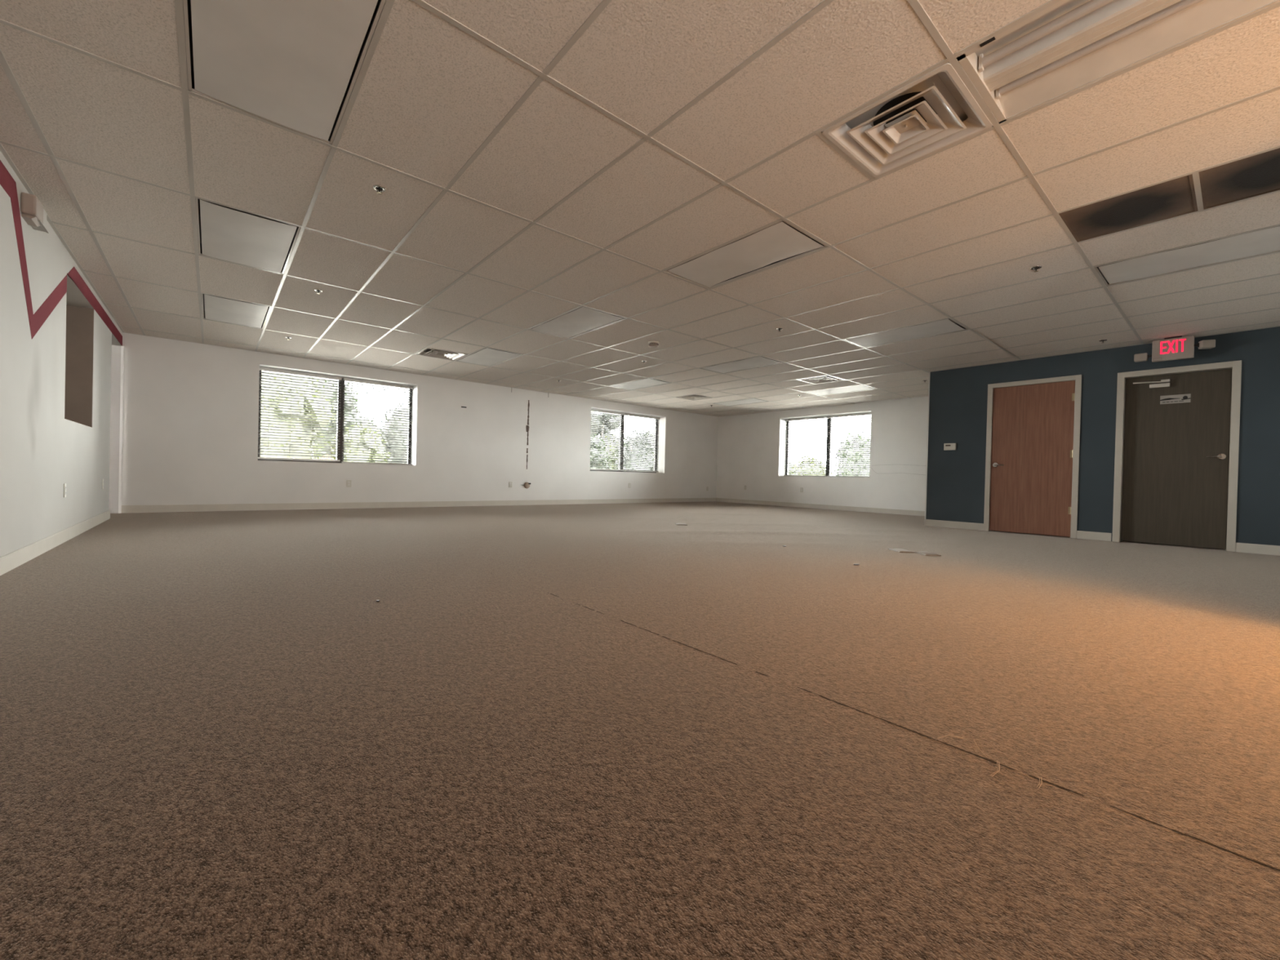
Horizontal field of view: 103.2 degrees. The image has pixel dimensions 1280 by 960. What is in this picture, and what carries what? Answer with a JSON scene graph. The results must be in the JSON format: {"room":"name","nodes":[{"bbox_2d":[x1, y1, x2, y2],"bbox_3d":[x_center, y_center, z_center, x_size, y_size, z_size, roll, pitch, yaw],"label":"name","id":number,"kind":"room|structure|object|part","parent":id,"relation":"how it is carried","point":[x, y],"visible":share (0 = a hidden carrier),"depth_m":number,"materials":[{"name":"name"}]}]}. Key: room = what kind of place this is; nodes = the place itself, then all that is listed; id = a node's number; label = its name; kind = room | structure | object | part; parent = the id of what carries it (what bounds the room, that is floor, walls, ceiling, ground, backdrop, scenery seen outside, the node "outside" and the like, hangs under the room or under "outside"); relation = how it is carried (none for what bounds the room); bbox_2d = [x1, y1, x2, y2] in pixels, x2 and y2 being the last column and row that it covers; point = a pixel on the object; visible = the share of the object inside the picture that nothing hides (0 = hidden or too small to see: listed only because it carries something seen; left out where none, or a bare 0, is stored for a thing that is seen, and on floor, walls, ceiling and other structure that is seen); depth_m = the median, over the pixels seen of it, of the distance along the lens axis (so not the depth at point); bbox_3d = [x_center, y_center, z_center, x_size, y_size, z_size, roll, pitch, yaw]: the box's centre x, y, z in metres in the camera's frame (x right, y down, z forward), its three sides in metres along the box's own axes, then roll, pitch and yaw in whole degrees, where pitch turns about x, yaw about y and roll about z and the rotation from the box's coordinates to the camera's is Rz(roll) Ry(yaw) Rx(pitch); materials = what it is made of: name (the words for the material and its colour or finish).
{"room":"empty office space","nodes":[
{"label":"empty office space","id":0,"kind":"room"},
{"bbox_2d":[0,151,122,557],"bbox_3d":[-2.862,-0.910,1.728,0.281,3.000,13.180,1,1,-40],"label":"wall","id":1,"kind":"structure","parent":0,"point":[60,345],"depth_m":3.82,"materials":[{"name":"paint"}]},
{"bbox_2d":[20,192,48,233],"bbox_3d":[-3.982,-1.752,3.344,0.070,0.147,0.310,1,1,-40],"label":"emergency light","id":2,"kind":"object","parent":1,"relation":"attached to","point":[33,213],"visible":1,"depth_m":3.25,"materials":[{"name":"beige plastic"}]},
{"bbox_2d":[0,510,110,575],"bbox_3d":[-2.489,0.552,1.479,0.011,0.109,12.255,1,1,-40],"label":"baseboard","id":3,"kind":"structure","parent":1,"relation":"attached to","point":[11,561],"depth_m":3.78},
{"bbox_2d":[63,483,66,497],"bbox_3d":[-4.847,0.088,4.282,0.009,0.116,0.070,1,1,-40],"label":"wall outlet","id":4,"kind":"object","parent":1,"relation":"attached to","point":[64,484],"visible":1,"depth_m":4.26,"materials":[{"name":"beige plastic"}]},
{"bbox_2d":[118,346,124,513],"bbox_3d":[-6.989,-0.676,6.840,0.024,2.250,0.034,1,1,-40],"label":"trim","id":5,"kind":"structure","parent":1,"relation":"attached to","point":[122,347],"depth_m":6.83,"materials":[{"name":"white paint"}]},
{"bbox_2d":[121,306,718,505],"bbox_3d":[-2.963,-0.980,10.525,14.060,3.000,0.400,1,1,-40],"label":"wall","id":6,"kind":"structure","parent":0,"point":[191,410],"depth_m":8.92,"materials":[{"name":"paint"}]},
{"bbox_2d":[257,364,417,466],"bbox_3d":[-5.102,-1.022,8.703,2.325,1.494,0.375,1,1,-40],"label":"window","id":7,"kind":"structure","parent":6,"relation":"in","point":[414,421],"depth_m":8.80,"materials":[{"name":"brown metal"}]},
{"bbox_2d":[257,366,342,461],"bbox_3d":[-5.584,-1.050,8.371,1.136,1.444,0.056,1,1,-40],"label":"window blind","id":8,"kind":"object","parent":7,"relation":"attached to","point":[265,369],"visible":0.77,"depth_m":8.34,"materials":[{"name":"grey plastic"}]},
{"bbox_3d":[-5.601,-0.342,8.377,1.130,0.026,0.052,1,1,-40],"label":"rail","id":9,"kind":"part","parent":8,"relation":"part of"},
{"bbox_3d":[-5.101,-0.281,8.686,2.323,0.013,0.315,1,1,-40],"label":"sill","id":10,"kind":"part","parent":7,"relation":"part of","materials":[{"name":"white paint"}]},
{"bbox_2d":[342,377,413,465],"bbox_3d":[-4.695,-1.020,9.122,1.134,1.472,0.056,1,1,-40],"label":"window blind","id":11,"kind":"object","parent":7,"relation":"attached to","point":[405,387],"visible":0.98,"depth_m":9.10,"materials":[{"name":"grey plastic"}]},
{"bbox_3d":[-4.713,-0.297,9.127,1.128,0.026,0.052,1,1,-40],"label":"rail","id":12,"kind":"part","parent":11,"relation":"part of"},
{"bbox_3d":[-4.695,-1.008,9.122,0.865,1.408,0.056,1,1,-40],"label":"ladder cord","id":13,"kind":"part","parent":11,"relation":"part of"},
{"bbox_2d":[346,480,351,487],"bbox_3d":[-4.940,0.061,8.619,0.070,0.116,0.009,1,1,-40],"label":"wall outlet","id":14,"kind":"object","parent":6,"relation":"attached to","point":[348,482],"visible":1,"depth_m":8.62,"materials":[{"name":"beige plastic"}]},
{"bbox_2d":[120,497,715,513],"bbox_3d":[-2.417,0.483,10.758,12.085,0.109,0.011,1,1,-40],"label":"baseboard","id":15,"kind":"structure","parent":6,"relation":"attached to","point":[226,507],"depth_m":8.79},
{"bbox_2d":[523,482,530,488],"bbox_3d":[-2.414,0.113,10.728,0.222,0.134,0.045,1,1,-40],"label":"stub","id":16,"kind":"object","parent":6,"relation":"attached to","point":[526,485],"visible":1,"depth_m":10.74,"materials":[{"name":"black plastic"}]},
{"bbox_2d":[525,400,529,469],"bbox_3d":[-2.383,-0.959,10.751,0.077,1.465,0.001,1,1,-40],"label":"scar","id":17,"kind":"object","parent":6,"relation":"attached to","point":[526,426],"visible":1,"depth_m":10.76,"materials":[{"name":"brown paper"}]},
{"bbox_2d":[589,407,666,473],"bbox_3d":[-0.365,-0.935,12.700,2.370,1.494,0.375,1,1,-40],"label":"window","id":18,"kind":"structure","parent":6,"relation":"in","point":[662,421],"depth_m":13.35,"materials":[{"name":"brown metal"}]},
{"bbox_2d":[590,408,625,471],"bbox_3d":[-0.856,-0.963,12.361,1.159,1.444,0.056,1,1,-40],"label":"window blind","id":19,"kind":"object","parent":18,"relation":"attached to","point":[592,410],"visible":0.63,"depth_m":12.40,"materials":[{"name":"grey plastic"}]},
{"bbox_3d":[-0.873,-0.255,12.366,1.153,0.026,0.052,1,1,-40],"label":"rail","id":20,"kind":"part","parent":19,"relation":"part of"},
{"bbox_3d":[-0.856,-0.951,12.361,0.883,1.380,0.056,1,1,-40],"label":"ladder cord","id":21,"kind":"part","parent":19,"relation":"part of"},
{"bbox_3d":[-0.364,-0.194,12.682,2.368,0.013,0.315,1,1,-40],"label":"sill","id":22,"kind":"part","parent":18,"relation":"part of","materials":[{"name":"white paint"}]},
{"bbox_2d":[623,413,659,471],"bbox_3d":[0.055,-0.942,13.121,1.157,1.454,0.069,1,1,-40],"label":"window blind","id":23,"kind":"object","parent":18,"relation":"attached to","point":[625,414],"visible":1,"depth_m":13.10,"materials":[{"name":"grey plastic"}]},
{"bbox_3d":[0.033,-0.228,13.131,1.151,0.026,0.052,1,1,-40],"label":"rail","id":24,"kind":"part","parent":23,"relation":"part of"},
{"bbox_3d":[0.050,-0.930,13.126,0.882,1.390,0.056,1,1,-40],"label":"ladder cord","id":25,"kind":"part","parent":23,"relation":"part of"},
{"bbox_2d":[0,501,1279,959],"bbox_3d":[1.312,0.656,5.423,14.060,0.021,13.780,1,1,-40],"label":"floor","id":26,"kind":"structure","parent":0,"point":[624,731],"depth_m":1.29,"materials":[{"name":"carpet"}]},
{"bbox_2d":[888,548,914,552],"bbox_3d":[2.575,0.695,5.011,0.150,0.011,0.220,1,0,-2],"label":"floor outlet","id":27,"kind":"object","parent":26,"relation":"on","point":[900,550],"visible":1,"depth_m":4.96,"materials":[{"name":"metal"}]},
{"bbox_2d":[912,551,941,555],"bbox_3d":[2.731,0.701,4.841,0.150,0.011,0.220,1,0,-2],"label":"floor outlet","id":28,"kind":"object","parent":26,"relation":"on","point":[926,553],"visible":1,"depth_m":4.79,"materials":[{"name":"metal"}]},
{"bbox_2d":[937,734,986,757],"bbox_3d":[0.836,0.673,1.309,0.049,0.020,0.115,1,1,-40],"label":"thread","id":29,"kind":"object","parent":26,"relation":"on","point":[948,735],"visible":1,"depth_m":1.33},
{"bbox_2d":[990,761,999,776],"bbox_3d":[0.844,0.680,1.199,0.015,0.011,0.089,2,1,44],"label":"thread","id":30,"kind":"object","parent":26,"relation":"on","point":[997,771],"visible":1,"depth_m":1.18},
{"bbox_2d":[1036,776,1042,788],"bbox_3d":[0.908,0.682,1.152,0.009,0.012,0.057,2,1,41],"label":"thread","id":31,"kind":"object","parent":26,"relation":"on","point":[1038,776],"visible":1,"depth_m":1.14},
{"bbox_2d":[0,0,1279,417],"bbox_3d":[1.886,-1.769,5.707,12.085,0.018,13.180,1,1,-40],"label":"ceiling","id":32,"kind":"structure","parent":0,"point":[537,162],"depth_m":3.13,"materials":[{"name":"tile"}]},
{"bbox_2d":[200,293,271,328],"bbox_3d":[-4.664,-1.973,5.856,0.584,0.112,1.194,1,1,-40],"label":"ceiling light","id":33,"kind":"object","parent":32,"relation":"attached to","point":[217,308],"visible":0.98,"depth_m":5.80,"materials":[{"name":"white plastic"}]},
{"bbox_2d":[195,197,301,273],"bbox_3d":[-3.092,-1.921,3.991,0.584,0.110,1.194,1,1,-40],"label":"ceiling light","id":34,"kind":"object","parent":32,"relation":"attached to","point":[224,233],"visible":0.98,"depth_m":3.91,"materials":[{"name":"white plastic"}]},
{"bbox_2d":[182,0,386,144],"bbox_3d":[-1.519,-1.867,2.126,0.584,0.111,1.194,1,1,-40],"label":"ceiling light","id":35,"kind":"object","parent":32,"relation":"attached to","point":[295,65],"visible":1,"depth_m":2.18,"materials":[{"name":"white plastic"}]},
{"bbox_2d":[314,288,322,293],"bbox_3d":[-3.192,-1.867,5.039,0.074,0.034,0.074,1,1,-40],"label":"sprinkler head","id":36,"kind":"object","parent":32,"relation":"attached to","point":[318,291],"visible":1,"depth_m":5.04},
{"bbox_2d":[373,184,386,194],"bbox_3d":[-1.633,-1.814,3.183,0.074,0.034,0.074,1,1,-40],"label":"sprinkler head","id":37,"kind":"object","parent":32,"relation":"attached to","point":[380,188],"visible":1,"depth_m":3.18},
{"bbox_2d":[415,347,467,360],"bbox_3d":[-2.997,-1.933,7.662,0.586,0.083,0.586,1,1,-40],"label":"ceiling vent","id":38,"kind":"object","parent":32,"relation":"in","point":[428,352],"visible":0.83,"depth_m":7.71,"materials":[{"name":"white metal"}]},
{"bbox_2d":[456,347,523,366],"bbox_3d":[-2.333,-1.931,7.822,0.584,0.112,1.194,1,1,-40],"label":"ceiling light","id":39,"kind":"object","parent":32,"relation":"attached to","point":[488,357],"visible":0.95,"depth_m":7.79,"materials":[{"name":"white plastic"}]},
{"bbox_2d":[528,306,624,338],"bbox_3d":[-0.761,-1.877,5.957,0.584,0.112,1.194,1,1,-40],"label":"ceiling light","id":40,"kind":"object","parent":32,"relation":"attached to","point":[581,320],"visible":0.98,"depth_m":5.89,"materials":[{"name":"white plastic"}]},
{"bbox_2d":[611,378,670,390],"bbox_3d":[-0.003,-1.888,9.789,0.584,0.112,1.194,1,1,-40],"label":"ceiling light","id":41,"kind":"object","parent":32,"relation":"attached to","point":[645,383],"visible":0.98,"depth_m":9.77,"materials":[{"name":"white plastic"}]},
{"bbox_2d":[648,341,658,347],"bbox_3d":[0.179,-1.783,6.688,0.144,0.058,0.144,1,1,-40],"label":"smoke detector","id":42,"kind":"object","parent":32,"relation":"attached to","point":[651,344],"visible":1,"depth_m":6.64,"materials":[{"name":"beige plastic"}]},
{"bbox_2d":[676,394,712,400],"bbox_3d":[1.199,-1.856,11.202,0.586,0.083,0.586,1,1,-40],"label":"ceiling vent","id":43,"kind":"object","parent":32,"relation":"in","point":[694,397],"visible":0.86,"depth_m":11.23,"materials":[{"name":"white metal"}]},
{"bbox_2d":[714,398,768,405],"bbox_3d":[2.328,-1.845,11.756,0.584,0.113,1.194,1,1,-40],"label":"ceiling light","id":44,"kind":"object","parent":32,"relation":"attached to","point":[751,400],"visible":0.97,"depth_m":11.70,"materials":[{"name":"white plastic"}]},
{"bbox_2d":[701,355,782,373],"bbox_3d":[1.570,-1.834,7.924,0.584,0.112,1.194,1,1,-40],"label":"ceiling light","id":45,"kind":"object","parent":32,"relation":"attached to","point":[757,362],"visible":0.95,"depth_m":7.86,"materials":[{"name":"white plastic"}]},
{"bbox_2d":[664,220,827,288],"bbox_3d":[0.811,-1.824,4.093,0.584,0.112,1.194,1,1,-40],"label":"ceiling light","id":46,"kind":"object","parent":32,"relation":"attached to","point":[780,242],"visible":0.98,"depth_m":4.01,"materials":[{"name":"white plastic"}]},
{"bbox_2d":[798,374,844,384],"bbox_3d":[3.165,-1.789,8.871,0.586,0.083,0.586,1,1,-40],"label":"ceiling vent","id":47,"kind":"object","parent":32,"relation":"in","point":[823,379],"visible":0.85,"depth_m":8.90,"materials":[{"name":"white metal"}]},
{"bbox_2d":[805,384,876,395],"bbox_3d":[3.901,-1.791,9.891,0.584,0.112,1.194,1,1,-40],"label":"ceiling light","id":48,"kind":"object","parent":32,"relation":"attached to","point":[857,388],"visible":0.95,"depth_m":9.85,"materials":[{"name":"white plastic"}]},
{"bbox_2d":[844,318,968,347],"bbox_3d":[3.142,-1.782,6.059,0.584,0.111,1.194,1,1,-40],"label":"ceiling light","id":49,"kind":"object","parent":32,"relation":"attached to","point":[945,326],"visible":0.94,"depth_m":6.01,"materials":[{"name":"white plastic"}]},
{"bbox_2d":[822,62,992,177],"bbox_3d":[1.328,-1.786,2.534,0.586,0.083,0.586,1,1,-40],"label":"ceiling vent","id":50,"kind":"object","parent":32,"relation":"in","point":[936,111],"visible":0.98,"depth_m":2.53,"materials":[{"name":"white metal"}]},
{"bbox_3d":[1.327,-1.767,2.534,0.144,0.018,0.144,1,1,-40],"label":"plate","id":51,"kind":"part","parent":50,"relation":"part of","materials":[{"name":"white metal"}]},
{"bbox_2d":[1030,265,1042,271],"bbox_3d":[3.200,-1.701,4.100,0.074,0.034,0.074,1,1,-40],"label":"sprinkler head","id":52,"kind":"object","parent":32,"relation":"attached to","point":[1037,267],"visible":1,"depth_m":4.09},
{"bbox_2d":[956,0,1279,123],"bbox_3d":[1.916,-1.769,1.833,0.588,0.081,1.194,1,1,-40],"label":"ceiling light","id":53,"kind":"object","parent":32,"relation":"attached to","point":[1068,46],"visible":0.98,"depth_m":2.05,"materials":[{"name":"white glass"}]},
{"bbox_2d":[1058,173,1198,242],"bbox_3d":[3.119,-1.718,3.248,0.586,0.011,0.586,1,1,-40],"label":"ceiling vent","id":54,"kind":"object","parent":32,"relation":"in","point":[1175,197],"visible":1,"depth_m":3.23,"materials":[{"name":"metal"}]},
{"bbox_2d":[1133,335,1215,362],"bbox_3d":[6.180,-1.524,5.882,0.116,0.264,0.647,1,1,-40],"label":"exit sign","id":55,"kind":"object","parent":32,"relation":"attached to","point":[1176,348],"visible":1,"depth_m":5.87,"materials":[{"name":"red plastic"}]},
{"bbox_2d":[1093,225,1279,285],"bbox_3d":[4.249,-1.736,3.801,0.584,0.113,1.194,1,1,-40],"label":"ceiling light","id":56,"kind":"object","parent":32,"relation":"attached to","point":[1266,241],"visible":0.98,"depth_m":3.84,"materials":[{"name":"white plastic"}]},
{"bbox_2d":[1198,147,1279,209],"bbox_3d":[3.512,-1.704,2.782,0.586,0.011,0.586,1,1,-40],"label":"ceiling vent","id":57,"kind":"object","parent":32,"relation":"in","point":[1257,175],"visible":1,"depth_m":2.89,"materials":[{"name":"metal"}]},
{"bbox_2d":[715,395,928,511],"bbox_3d":[4.687,-0.801,12.047,0.400,3.000,7.140,1,1,-40],"label":"wall","id":58,"kind":"structure","parent":0,"point":[748,444],"depth_m":11.80,"materials":[{"name":"paint"}]},
{"bbox_2d":[715,497,924,515],"bbox_3d":[4.302,0.639,12.153,0.011,0.109,6.524,1,1,-40],"label":"baseboard","id":59,"kind":"structure","parent":58,"relation":"attached to","point":[914,513],"depth_m":11.96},
{"bbox_2d":[778,410,871,478],"bbox_3d":[4.484,-0.811,12.268,0.375,1.494,2.365,1,1,-40],"label":"window","id":60,"kind":"structure","parent":58,"relation":"in","point":[782,450],"depth_m":13.06,"materials":[{"name":"brown metal"}]},
{"bbox_2d":[783,416,827,476],"bbox_3d":[4.147,-0.828,12.757,0.056,1.472,1.154,1,1,-40],"label":"window blind","id":61,"kind":"object","parent":60,"relation":"attached to","point":[816,417],"visible":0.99,"depth_m":12.73,"materials":[{"name":"grey plastic"}]},
{"bbox_3d":[4.129,-0.105,12.763,0.052,0.026,1.148,1,1,-40],"label":"rail","id":62,"kind":"part","parent":61,"relation":"part of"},
{"bbox_3d":[4.443,-0.071,12.254,0.315,0.013,2.363,1,1,-40],"label":"sill","id":63,"kind":"part","parent":60,"relation":"part of","materials":[{"name":"white paint"}]},
{"bbox_2d":[826,412,871,477],"bbox_3d":[4.910,-0.802,11.852,0.056,1.472,1.156,1,1,-40],"label":"window blind","id":64,"kind":"object","parent":60,"relation":"attached to","point":[867,413],"visible":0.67,"depth_m":11.87,"materials":[{"name":"grey plastic"}]},
{"bbox_3d":[4.892,-0.079,11.858,0.052,0.026,1.150,1,1,-40],"label":"rail","id":65,"kind":"part","parent":64,"relation":"part of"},
{"bbox_2d":[925,326,1279,546],"bbox_3d":[5.859,-0.731,6.640,0.140,3.000,3.840,1,1,-40],"label":"wall","id":66,"kind":"structure","parent":0,"point":[958,401],"depth_m":6.50,"materials":[{"name":"paint"}]},
{"bbox_2d":[924,372,930,525],"bbox_3d":[4.570,-0.492,8.068,0.022,2.438,0.018,1,1,-40],"label":"trim","id":67,"kind":"structure","parent":66,"relation":"attached to","point":[929,372],"depth_m":8.06,"materials":[{"name":"white paint"}]},
{"bbox_2d":[943,443,955,450],"bbox_3d":[4.763,-0.512,7.803,0.029,0.104,0.164,1,1,-40],"label":"thermostat","id":68,"kind":"object","parent":66,"relation":"attached to","point":[946,446],"visible":1,"depth_m":7.79,"materials":[{"name":"beige plastic"}]},
{"bbox_2d":[983,374,1081,538],"bbox_3d":[5.444,-0.317,7.074,0.202,2.145,1.048,1,1,-40],"label":"door","id":69,"kind":"structure","parent":66,"relation":"in","point":[1032,460],"depth_m":7.02,"materials":[{"name":"brown wood"}]},
{"bbox_3d":[5.154,-0.218,7.308,0.064,0.068,0.150,1,1,-40],"label":"lever handle","id":70,"kind":"part","parent":69,"relation":"part of","materials":[{"name":"silver metal"}]},
{"bbox_2d":[924,519,1279,555],"bbox_3d":[5.762,0.718,6.606,0.011,0.109,3.830,1,1,-40],"label":"baseboard","id":71,"kind":"structure","parent":66,"relation":"attached to","point":[1240,547],"depth_m":6.50,"materials":[{"name":"beige rubber"}]},
{"bbox_2d":[1111,360,1241,551],"bbox_3d":[6.345,-0.273,6.041,0.156,2.118,1.006,1,1,-40],"label":"door","id":72,"kind":"structure","parent":66,"relation":"in","point":[1177,435],"depth_m":6.01,"materials":[{"name":"brown wood"}]},
{"bbox_3d":[6.202,-1.188,6.161,0.029,0.030,0.316,1,1,-43],"label":"closer arm","id":73,"kind":"part","parent":72,"relation":"part of","materials":[{"name":"silver metal"}]},
{"bbox_2d":[1160,395,1191,402],"bbox_3d":[6.370,-0.961,6.044,0.001,0.064,0.250,1,1,-40],"label":"sign","id":74,"kind":"object","parent":72,"relation":"attached to","point":[1162,398],"depth_m":6.04,"materials":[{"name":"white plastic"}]},
{"bbox_3d":[6.548,-0.267,5.770,0.064,0.068,0.150,1,1,-40],"label":"lever handle","id":75,"kind":"part","parent":72,"relation":"part of","materials":[{"name":"silver metal"}]},
{"label":"outside","id":76,"kind":"structure","parent":0,"visible":0},
{"bbox_3d":[1.865,3.863,20.779,150.000,0.200,150.000,1,1,-40],"label":"ground","id":77,"kind":"structure","parent":76,"visible":0},
{"bbox_2d":[260,371,337,458],"bbox_3d":[-13.281,-1.015,17.774,4.439,8.853,4.034,1,1,-40],"label":"tree","id":78,"kind":"object","parent":77,"relation":"on","point":[264,444],"visible":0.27,"depth_m":17.15,"materials":[{"name":"green plant"}]},
{"bbox_2d":[310,377,364,459],"bbox_3d":[-14.370,-1.265,22.588,3.866,9.224,3.523,1,1,-37],"label":"tree","id":79,"kind":"object","parent":77,"relation":"on","point":[321,458],"visible":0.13,"depth_m":21.93,"materials":[{"name":"green plant"}]},
{"bbox_2d":[327,422,391,462],"bbox_3d":[-11.390,0.563,20.501,2.401,5.753,2.301,1,1,-40],"label":"tree","id":80,"kind":"object","parent":77,"relation":"on","point":[335,458],"visible":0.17,"depth_m":19.98,"materials":[{"name":"green plant"}]},
{"bbox_2d":[358,416,381,432],"bbox_3d":[-14.561,-0.058,26.928,2.552,6.738,2.567,1,0,-12],"label":"tree","id":81,"kind":"object","parent":77,"relation":"on","point":[362,416],"visible":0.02,"depth_m":26.76,"materials":[{"name":"green plant"}]},
{"bbox_2d":[375,400,408,463],"bbox_3d":[-11.268,-0.220,24.508,3.032,7.261,3.094,2,1,29],"label":"tree","id":82,"kind":"object","parent":77,"relation":"on","point":[403,400],"visible":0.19,"depth_m":23.45,"materials":[{"name":"green plant"}]},
{"bbox_2d":[590,434,612,469],"bbox_3d":[-2.652,0.722,23.774,2.767,5.818,2.551,1,1,-43],"label":"tree","id":83,"kind":"object","parent":77,"relation":"on","point":[606,464],"visible":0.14,"depth_m":23.27,"materials":[{"name":"green plant"}]},
{"bbox_2d":[591,411,626,444],"bbox_3d":[-2.736,-0.878,35.606,3.816,8.831,4.261,1,1,-40],"label":"tree","id":84,"kind":"object","parent":77,"relation":"on","point":[591,411],"visible":0.25,"depth_m":34.61,"materials":[{"name":"green plant"}]},
{"bbox_2d":[603,435,626,469],"bbox_3d":[-1.418,0.562,27.963,2.869,6.136,2.644,1,1,-40],"label":"tree","id":85,"kind":"object","parent":77,"relation":"on","point":[613,462],"visible":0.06,"depth_m":27.18,"materials":[{"name":"green plant"}]},
{"bbox_2d":[613,430,654,471],"bbox_3d":[-0.158,0.715,22.434,2.208,5.977,2.053,1,1,-40],"label":"tree","id":86,"kind":"object","parent":77,"relation":"on","point":[643,468],"visible":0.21,"depth_m":21.79,"materials":[{"name":"green plant"}]},
{"bbox_2d":[647,430,654,457],"bbox_3d":[0.581,0.519,26.059,2.066,6.351,2.178,1,1,-40],"label":"tree","id":87,"kind":"object","parent":77,"relation":"on","point":[652,430],"visible":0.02,"depth_m":25.60,"materials":[{"name":"green plant"}]},
{"bbox_2d":[788,460,795,475],"bbox_3d":[9.819,1.247,34.048,2.732,5.233,2.714,2,0,27],"label":"tree","id":88,"kind":"object","parent":77,"relation":"on","point":[789,466],"visible":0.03,"depth_m":33.09,"materials":[{"name":"green plant"}]},
{"bbox_2d":[790,454,834,475],"bbox_3d":[10.043,1.184,29.983,2.705,5.433,2.568,1,1,-40],"label":"tree","id":89,"kind":"object","parent":77,"relation":"on","point":[807,456],"visible":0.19,"depth_m":29.45,"materials":[{"name":"green plant"}]},
{"bbox_2d":[832,431,870,475],"bbox_3d":[11.130,0.732,25.739,2.639,6.454,2.729,2,1,44],"label":"tree","id":90,"kind":"object","parent":77,"relation":"on","point":[860,470],"visible":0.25,"depth_m":25.04,"materials":[{"name":"green plant"}]}
]}

